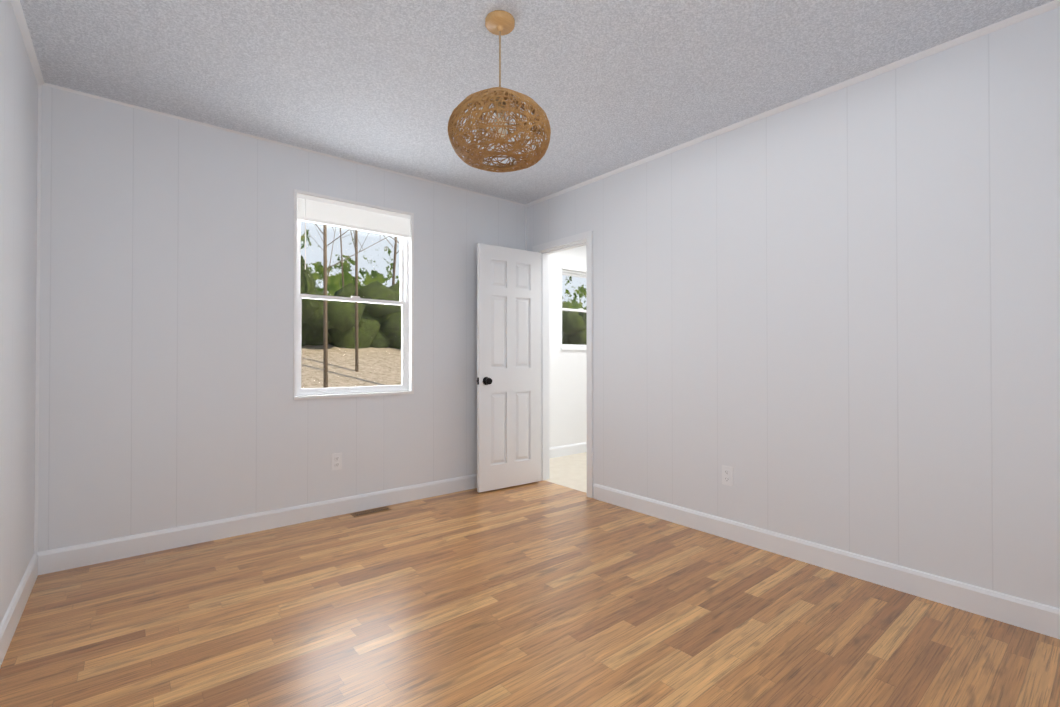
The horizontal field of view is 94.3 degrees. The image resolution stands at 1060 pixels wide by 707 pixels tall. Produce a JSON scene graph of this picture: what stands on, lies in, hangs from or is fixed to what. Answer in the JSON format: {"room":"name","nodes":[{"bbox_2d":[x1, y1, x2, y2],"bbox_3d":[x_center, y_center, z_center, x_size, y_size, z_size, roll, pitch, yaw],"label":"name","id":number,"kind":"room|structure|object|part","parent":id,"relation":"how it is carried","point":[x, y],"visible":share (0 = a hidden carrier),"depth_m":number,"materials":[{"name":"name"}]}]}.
{"room":"empty bedroom","nodes":[
{"label":"empty bedroom","id":0,"kind":"room"},
{"bbox_2d":[0,0,37,623],"bbox_3d":[-1.213,-0.142,0.838,0.120,2.440,4.020,0,-1,-39],"label":"wall","id":1,"kind":"structure","parent":0,"point":[18,163],"depth_m":2.00,"materials":[{"name":"paint"}]},
{"bbox_2d":[0,551,43,666],"bbox_3d":[-1.199,1.023,0.917,0.014,0.112,3.900,0,-1,-39],"label":"baseboard","id":2,"kind":"structure","parent":1,"relation":"attached to","point":[8,626],"depth_m":2.00,"materials":[{"name":"white wood"}]},
{"bbox_2d":[10,0,49,552],"bbox_3d":[-1.196,-0.197,0.930,0.022,2.328,3.900,0,-1,-39],"label":"trim","id":3,"kind":"structure","parent":1,"relation":"attached to","point":[26,36],"depth_m":2.42,"materials":[{"name":"white"}]},
{"bbox_2d":[38,85,524,551],"bbox_3d":[-1.276,-0.120,3.463,3.350,2.440,0.120,0,-1,-39],"label":"wall","id":4,"kind":"structure","parent":0,"point":[166,401],"depth_m":2.87,"materials":[{"name":"paint"}]},
{"bbox_2d":[44,474,476,573],"bbox_3d":[-1.222,1.044,3.411,3.080,0.112,0.014,0,-1,-39],"label":"baseboard","id":5,"kind":"structure","parent":4,"relation":"attached to","point":[75,556],"depth_m":2.95,"materials":[{"name":"white wood"}]},
{"bbox_2d":[50,84,525,249],"bbox_3d":[-1.241,-0.176,3.406,3.030,2.328,0.011,0,-1,-39],"label":"trim","id":6,"kind":"structure","parent":4,"relation":"attached to","point":[53,86],"depth_m":3.09,"materials":[{"name":"white"}]},
{"bbox_2d":[331,452,341,470],"bbox_3d":[-1.313,0.734,3.342,0.070,0.114,0.009,0,-1,-39],"label":"electrical outlet","id":7,"kind":"object","parent":4,"relation":"attached to","point":[336,461],"visible":1,"depth_m":3.34,"materials":[{"name":"white plastic"}]},
{"bbox_2d":[293,189,413,399],"bbox_3d":[-1.238,-0.380,3.487,0.839,1.363,0.134,0,-1,-39],"label":"window","id":8,"kind":"structure","parent":4,"relation":"in","point":[311,207],"depth_m":3.47,"materials":[{"name":"white plastic"}]},
{"bbox_2d":[0,452,1059,706],"bbox_3d":[0.563,1.144,2.684,5.220,0.100,4.640,0,-1,-39],"label":"floor","id":9,"kind":"structure","parent":0,"point":[544,593],"depth_m":1.97,"materials":[{"name":"laminate"}]},
{"bbox_2d":[350,506,391,516],"bbox_3d":[-1.103,1.095,3.416,0.260,0.011,0.095,0,-1,-39],"label":"floor vent","id":10,"kind":"object","parent":9,"relation":"in","point":[370,511],"visible":1,"depth_m":3.40,"materials":[{"name":"brown metal"}]},
{"bbox_2d":[20,0,1053,203],"bbox_3d":[-0.002,-1.403,1.919,3.350,0.100,4.140,0,-1,-39],"label":"ceiling","id":11,"kind":"structure","parent":0,"point":[606,86],"depth_m":2.28,"materials":[{"name":"white paint"}]},
{"bbox_2d":[448,10,550,171],"bbox_3d":[-0.121,-1.063,1.990,0.423,0.578,0.413,0,-1,-39],"label":"pendant light","id":12,"kind":"object","parent":11,"relation":"hanging from","point":[499,22],"visible":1,"depth_m":1.90,"materials":[{"name":"wicker"}]},
{"bbox_3d":[-0.121,-0.912,1.988,0.423,0.277,0.413,0,-1,-39],"label":"lamp shade","id":13,"kind":"part","parent":12,"relation":"part of","materials":[{"name":"wicker"}]},
{"bbox_2d":[549,245,586,447],"bbox_3d":[0.329,-0.103,5.425,1.860,2.440,0.120,0,-1,-39],"label":"wall","id":14,"kind":"structure","parent":0,"point":[567,397],"depth_m":5.37,"materials":[{"name":"white paint"}]},
{"bbox_2d":[549,442,586,458],"bbox_3d":[0.605,1.059,5.182,1.750,0.112,0.590,0,-1,-39],"label":"baseboard","id":15,"kind":"structure","parent":14,"relation":"attached to","point":[565,450],"depth_m":5.39,"materials":[{"name":"white wood"}]},
{"bbox_2d":[561,267,586,349],"bbox_3d":[0.581,-0.489,5.626,0.724,0.908,0.134,0,-1,-39],"label":"window","id":16,"kind":"structure","parent":14,"relation":"in","point":[576,273],"depth_m":5.52,"materials":[{"name":"white plastic"}]},
{"bbox_2d":[527,7,1059,607],"bbox_3d":[1.286,-0.125,2.886,0.120,2.440,4.020,0,-1,-39],"label":"wall","id":17,"kind":"structure","parent":0,"point":[831,319],"depth_m":2.39,"materials":[{"name":"paint"}]},
{"bbox_2d":[477,243,539,491],"bbox_3d":[-0.166,0.112,4.063,0.625,1.963,0.157,0,-1,-36],"label":"door","id":18,"kind":"structure","parent":17,"relation":"in","point":[508,367],"depth_m":4.03,"materials":[{"name":"white wood"}]},
{"bbox_2d":[532,230,592,497],"bbox_3d":[0.305,0.082,4.081,0.152,2.047,0.709,0,-1,-39],"label":"door frame","id":19,"kind":"structure","parent":17,"relation":"attached to","point":[544,250],"depth_m":4.20,"materials":[{"name":"white wood"}]},
{"bbox_2d":[722,465,732,485],"bbox_3d":[1.170,0.726,2.917,0.009,0.114,0.070,0,-1,-39],"label":"electrical outlet","id":20,"kind":"object","parent":17,"relation":"attached to","point":[727,475],"visible":1,"depth_m":2.91,"materials":[{"name":"white plastic"}]},
{"bbox_2d":[526,0,1059,250],"bbox_3d":[1.193,-0.181,2.888,0.022,2.328,3.900,0,-1,-39],"label":"trim","id":21,"kind":"structure","parent":17,"relation":"attached to","point":[1054,4],"depth_m":2.46,"materials":[{"name":"white"}]},
{"bbox_2d":[594,484,1059,638],"bbox_3d":[1.451,1.037,2.569,0.014,0.112,3.035,0,-1,-39],"label":"baseboard","id":22,"kind":"structure","parent":17,"relation":"attached to","point":[1040,618],"depth_m":2.36,"materials":[{"name":"white wood"}]},
{"label":"outside","id":23,"kind":"structure","parent":0,"visible":0},
{"bbox_2d":[301,344,400,388],"bbox_3d":[-23.271,0.624,43.620,120.000,2.332,89.870,0,-1,-39],"label":"ground","id":24,"kind":"structure","parent":23,"point":[336,379],"depth_m":11.27,"materials":[{"name":"beige soil"}]},
{"bbox_2d":[300,223,586,387],"bbox_3d":[-2.326,-4.869,15.564,40.609,11.607,10.445,0,-1,-39],"label":"vegetation","id":25,"kind":"object","parent":24,"relation":"on","point":[328,328],"depth_m":13.20,"materials":[{"name":"green plant"}]},
{"bbox_2d":[301,226,586,314],"bbox_3d":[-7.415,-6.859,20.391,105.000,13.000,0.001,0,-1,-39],"label":"foliage","id":26,"kind":"object","parent":24,"relation":"on","point":[336,283],"depth_m":20.35,"materials":[{"name":"green plant"}]}
]}

